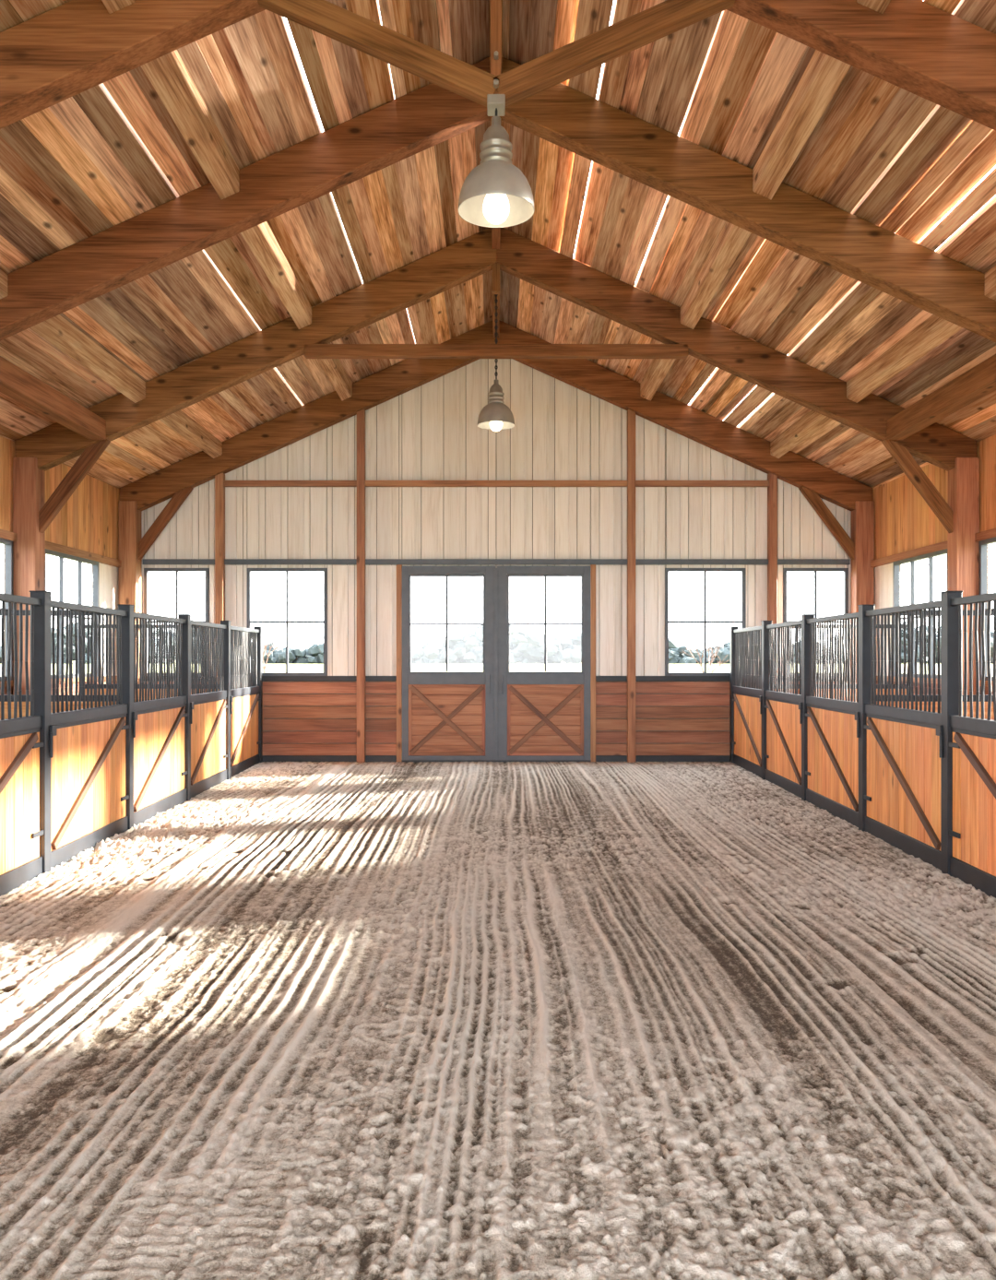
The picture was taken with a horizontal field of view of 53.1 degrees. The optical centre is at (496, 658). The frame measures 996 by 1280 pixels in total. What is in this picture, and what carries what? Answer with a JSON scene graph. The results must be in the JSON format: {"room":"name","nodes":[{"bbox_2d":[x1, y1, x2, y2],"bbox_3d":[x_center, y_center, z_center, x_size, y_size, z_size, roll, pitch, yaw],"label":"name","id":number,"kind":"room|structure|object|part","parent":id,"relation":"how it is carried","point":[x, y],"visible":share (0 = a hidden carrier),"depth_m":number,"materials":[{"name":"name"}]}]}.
{"room":"horse stable","nodes":[
{"label":"horse stable","id":0,"kind":"room"},
{"bbox_2d":[0,435,121,719],"bbox_3d":[-5.765,-0.497,5.595,0.130,4.194,19.790,0,0,0],"label":"wall","id":1,"kind":"structure","parent":0,"point":[86,527],"depth_m":13.87,"materials":[{"name":"brown wood"}]},
{"bbox_2d":[0,537,12,680],"bbox_3d":[-5.755,-0.565,10.850,0.070,1.650,1.900,0,0,0],"label":"window","id":2,"kind":"structure","parent":1,"relation":"in","point":[8,544],"depth_m":11.75,"materials":[{"name":"clear glass"}]},
{"bbox_2d":[45,548,99,678],"bbox_3d":[-5.755,-0.565,13.475,0.070,1.650,1.750,0,0,0],"label":"window","id":3,"kind":"structure","parent":1,"relation":"in","point":[96,564],"depth_m":13.75,"materials":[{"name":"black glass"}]},
{"bbox_2d":[141,358,851,762],"bbox_3d":[0.000,-1.745,15.430,11.540,6.889,0.120,0,0,0],"label":"wall","id":4,"kind":"structure","parent":0,"point":[430,431],"depth_m":15.43,"materials":[{"name":"beige wood"}]},
{"bbox_2d":[143,568,209,675],"bbox_3d":[-4.950,-0.565,15.445,1.000,1.670,0.070,0,0,0],"label":"window","id":5,"kind":"structure","parent":4,"relation":"in","point":[146,570],"depth_m":15.41,"materials":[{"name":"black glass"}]},
{"bbox_2d":[246,568,327,675],"bbox_3d":[-3.240,-0.565,15.445,1.240,1.670,0.070,0,0,0],"label":"window","id":6,"kind":"structure","parent":4,"relation":"in","point":[249,622],"depth_m":15.41,"materials":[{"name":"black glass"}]},
{"bbox_2d":[402,566,497,759],"bbox_3d":[-0.713,0.070,15.375,1.485,3.000,0.111,0,0,0],"label":"door","id":7,"kind":"structure","parent":4,"relation":"in","point":[446,715],"depth_m":15.37,"materials":[{"name":"red wood"}]},
{"bbox_2d":[142,409,850,762],"bbox_3d":[0.000,-1.112,15.380,10.900,5.424,0.220,0,0,0],"label":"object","id":8,"kind":"structure","parent":4,"relation":"attached to","point":[219,561],"depth_m":15.31,"materials":[{"name":"brown wood"}]},
{"bbox_2d":[497,566,590,759],"bbox_3d":[0.732,0.070,15.375,1.447,3.000,0.111,0,0,0],"label":"door","id":9,"kind":"structure","parent":4,"relation":"in","point":[545,715],"depth_m":15.37,"materials":[{"name":"red wood"}]},
{"bbox_2d":[664,568,746,675],"bbox_3d":[3.240,-0.565,15.445,1.240,1.670,0.070,0,0,0],"label":"window","id":10,"kind":"structure","parent":4,"relation":"in","point":[705,622],"depth_m":15.41,"materials":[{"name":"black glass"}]},
{"bbox_2d":[782,568,848,675],"bbox_3d":[4.950,-0.565,15.445,1.000,1.670,0.070,0,0,0],"label":"window","id":11,"kind":"structure","parent":4,"relation":"in","point":[785,570],"depth_m":15.41,"materials":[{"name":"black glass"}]},
{"bbox_2d":[0,761,995,1279],"bbox_3d":[0.000,1.576,5.715,7.440,0.093,19.430,0,0,0],"label":"floor","id":12,"kind":"structure","parent":0,"point":[288,1020],"depth_m":4.20,"materials":[{"name":"beige sand"}]},
{"bbox_2d":[0,592,43,896],"bbox_3d":[-3.326,0.565,6.377,0.141,2.130,1.976,0,0,-1],"label":"stall","id":13,"kind":"object","parent":12,"relation":"on","point":[20,860],"visible":1,"depth_m":6.99,"materials":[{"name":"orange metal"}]},
{"bbox_2d":[29,590,129,873],"bbox_3d":[-3.393,0.565,8.292,0.141,2.130,1.906,0,0,-1],"label":"stall","id":14,"kind":"object","parent":12,"relation":"on","point":[82,755],"visible":0.99,"depth_m":8.07,"materials":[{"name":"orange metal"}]},
{"bbox_2d":[117,604,187,829],"bbox_3d":[-3.460,0.565,10.217,0.141,2.130,1.996,0,0,-1],"label":"stall","id":15,"kind":"object","parent":12,"relation":"on","point":[155,773],"visible":1,"depth_m":10.02,"materials":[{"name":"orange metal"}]},
{"bbox_2d":[0,609,116,718],"bbox_3d":[-4.490,0.565,9.280,1.961,2.030,0.060,0,0,0],"label":"wall","id":16,"kind":"structure","parent":15,"relation":"attached to","point":[23,696],"depth_m":9.26,"materials":[{"name":"brown wood"}]},
{"bbox_2d":[177,614,227,801],"bbox_3d":[-3.529,0.565,12.177,0.141,2.130,1.976,0,0,-1],"label":"stall","id":17,"kind":"object","parent":12,"relation":"on","point":[205,722],"visible":0.99,"depth_m":12.02,"materials":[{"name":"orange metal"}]},
{"bbox_2d":[219,620,262,780],"bbox_3d":[-3.612,0.565,14.253,0.142,2.130,2.230,0,0,-2],"label":"stall","id":18,"kind":"object","parent":12,"relation":"on","point":[244,703],"visible":0.99,"depth_m":14.23,"materials":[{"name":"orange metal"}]},
{"bbox_2d":[84,624,215,701],"bbox_3d":[-4.558,0.565,13.200,1.824,2.030,0.060,0,0,0],"label":"wall","id":19,"kind":"structure","parent":18,"relation":"attached to","point":[85,624],"depth_m":13.19,"materials":[{"name":"brown wood"}]},
{"bbox_2d":[729,620,772,780],"bbox_3d":[3.612,0.565,14.253,0.142,2.130,2.230,0,0,2],"label":"stall","id":20,"kind":"object","parent":12,"relation":"on","point":[747,703],"visible":1,"depth_m":14.23,"materials":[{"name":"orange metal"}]},
{"bbox_2d":[764,614,814,800],"bbox_3d":[3.529,0.565,12.177,0.141,2.130,1.976,0,0,1],"label":"stall","id":21,"kind":"object","parent":12,"relation":"on","point":[787,722],"visible":1,"depth_m":12.03,"materials":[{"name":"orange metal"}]},
{"bbox_2d":[805,604,875,831],"bbox_3d":[3.460,0.565,10.217,0.141,2.130,1.996,0,0,1],"label":"stall","id":22,"kind":"object","parent":12,"relation":"on","point":[836,773],"visible":1,"depth_m":9.99,"materials":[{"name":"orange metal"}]},
{"bbox_2d":[863,590,962,875],"bbox_3d":[3.393,0.565,8.292,0.141,2.130,1.906,0,0,1],"label":"stall","id":23,"kind":"object","parent":12,"relation":"on","point":[909,796],"visible":1,"depth_m":8.06,"materials":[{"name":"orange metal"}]},
{"bbox_2d":[876,609,994,720],"bbox_3d":[4.490,0.565,9.280,1.961,2.030,0.060,0,0,0],"label":"wall","id":24,"kind":"structure","parent":12,"relation":"on","point":[931,610],"depth_m":9.26,"materials":[{"name":"brown wood"}]},
{"bbox_2d":[948,592,995,898],"bbox_3d":[3.326,0.565,6.377,0.141,2.130,1.976,0,0,1],"label":"stall","id":25,"kind":"object","parent":12,"relation":"on","point":[973,860],"visible":1,"depth_m":6.96,"materials":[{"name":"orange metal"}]},
{"bbox_2d":[0,0,995,488],"bbox_3d":[0.009,-3.731,5.490,13.438,3.121,20.976,0,0,0],"label":"ceiling","id":26,"kind":"structure","parent":0,"point":[110,153],"depth_m":9.67,"materials":[{"name":"brown wood"}]},
{"bbox_2d":[0,0,995,458],"bbox_3d":[0.000,-3.873,5.615,9.720,2.533,19.230,0,0,0],"label":"roof purlins","id":27,"kind":"structure","parent":26,"relation":"attached to","point":[168,74],"depth_m":9.88,"materials":[{"name":"brown wood"}]},
{"bbox_2d":[477,294,514,431],"bbox_3d":[0.000,-3.888,12.600,0.476,2.025,0.476,0,0,0],"label":"pendant lamp","id":28,"kind":"object","parent":27,"relation":"hanging from","point":[495,416],"visible":0.87,"depth_m":12.52,"materials":[{"name":"metal"}]},
{"bbox_3d":[0.000,-3.085,12.600,0.476,0.280,0.476,0,0,0],"label":"lamp shade","id":29,"kind":"part","parent":28,"relation":"part of","materials":[{"name":"metal"}]},
{"bbox_3d":[0.000,-3.047,12.600,0.168,0.345,0.168,0,0,0],"label":"bulb","id":30,"kind":"part","parent":28,"relation":"part of","materials":[{"name":"white glass"}]},
{"bbox_2d":[870,434,995,719],"bbox_3d":[5.765,-0.497,5.595,0.130,4.194,19.790,0,0,0],"label":"wall","id":31,"kind":"structure","parent":0,"point":[906,527],"depth_m":13.83,"materials":[{"name":"brown wood"}]},
{"bbox_2d":[892,548,947,678],"bbox_3d":[5.755,-0.565,13.475,0.070,1.650,1.750,0,0,0],"label":"window","id":32,"kind":"structure","parent":31,"relation":"in","point":[895,564],"depth_m":13.75,"materials":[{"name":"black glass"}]},
{"bbox_2d":[979,536,995,680],"bbox_3d":[5.755,-0.565,10.850,0.070,1.650,1.900,0,0,0],"label":"window","id":33,"kind":"structure","parent":31,"relation":"in","point":[983,544],"depth_m":11.75,"materials":[{"name":"clear glass"}]},
{"bbox_3d":[0.000,1.707,5.245,11.660,0.105,20.490,0,0,0],"label":"floor","id":34,"kind":"structure","parent":0,"visible":0},
{"bbox_2d":[118,320,874,684],"bbox_3d":[0.000,-1.792,15.275,11.500,6.785,0.250,0,0,0],"label":"truss","id":35,"kind":"object","parent":34,"relation":"on","point":[176,481],"visible":0.67,"depth_m":15.20,"materials":[{"name":"brown wood"}]},
{"bbox_2d":[12,227,979,694],"bbox_3d":[0.000,-1.792,11.974,11.500,6.785,0.250,0,0,0],"label":"truss","id":36,"kind":"object","parent":34,"relation":"on","point":[472,256],"visible":0.76,"depth_m":11.90,"materials":[{"name":"brown wood"}]},
{"bbox_2d":[0,57,995,342],"bbox_3d":[0.000,-1.792,8.614,11.500,6.785,0.250,0,0,0],"label":"truss","id":37,"kind":"object","parent":34,"relation":"on","point":[425,117],"visible":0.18,"depth_m":8.54,"materials":[{"name":"brown wood"}]},
{"bbox_2d":[0,0,995,130],"bbox_3d":[0.000,-1.793,6.154,11.500,6.786,0.250,0,0,0],"label":"truss","id":38,"kind":"object","parent":34,"relation":"on","point":[65,51],"visible":0.99,"depth_m":6.12,"materials":[{"name":"brown wood"}]},
{"bbox_2d":[457,107,534,227],"bbox_3d":[0.000,-3.055,6.170,0.476,0.711,0.476,0,0,0],"label":"pendant lamp","id":39,"kind":"object","parent":38,"relation":"hanging from","point":[495,194],"visible":1,"depth_m":6.09,"materials":[{"name":"metal"}]},
{"bbox_3d":[0.000,-2.910,6.170,0.476,0.280,0.476,0,0,0],"label":"lamp shade","id":40,"kind":"part","parent":39,"relation":"part of","materials":[{"name":"metal"}]},
{"bbox_3d":[0.000,-2.873,6.170,0.168,0.345,0.168,0,0,0],"label":"bulb","id":41,"kind":"part","parent":39,"relation":"part of","materials":[{"name":"white glass"}]},
{"bbox_2d":[780,624,907,701],"bbox_3d":[4.558,0.565,13.200,1.824,2.030,0.060,0,0,0],"label":"wall","id":42,"kind":"structure","parent":34,"relation":"on","point":[823,624],"depth_m":13.18,"materials":[{"name":"brown wood"}]},
{"label":"outside","id":43,"kind":"structure","parent":0,"visible":0},
{"bbox_2d":[0,660,993,675],"bbox_3d":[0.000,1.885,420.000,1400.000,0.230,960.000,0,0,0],"label":"ground","id":44,"kind":"structure","parent":43,"point":[277,667],"depth_m":182.05,"materials":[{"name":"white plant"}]},
{"bbox_2d":[262,638,281,672],"bbox_3d":[-14.224,0.269,60.510,2.363,3.008,1.504,0,0,0],"label":"bare tree","id":45,"kind":"object","parent":44,"relation":"on","point":[266,644],"visible":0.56,"depth_m":60.36,"materials":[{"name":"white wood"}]},
{"bbox_2d":[0,621,993,663],"bbox_3d":[-0.639,-4.355,355.247,525.138,18.492,55.139,0,0,0],"label":"tree line","id":46,"kind":"object","parent":44,"relation":"on","point":[526,646],"visible":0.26,"depth_m":334.85,"materials":[{"name":"green plant"}]},
{"bbox_2d":[681,639,728,672],"bbox_3d":[8.382,0.494,40.153,2.190,2.557,1.068,0,0,-36],"label":"bare tree","id":47,"kind":"object","parent":44,"relation":"on","point":[715,654],"visible":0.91,"depth_m":40.33,"materials":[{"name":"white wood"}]}
]}

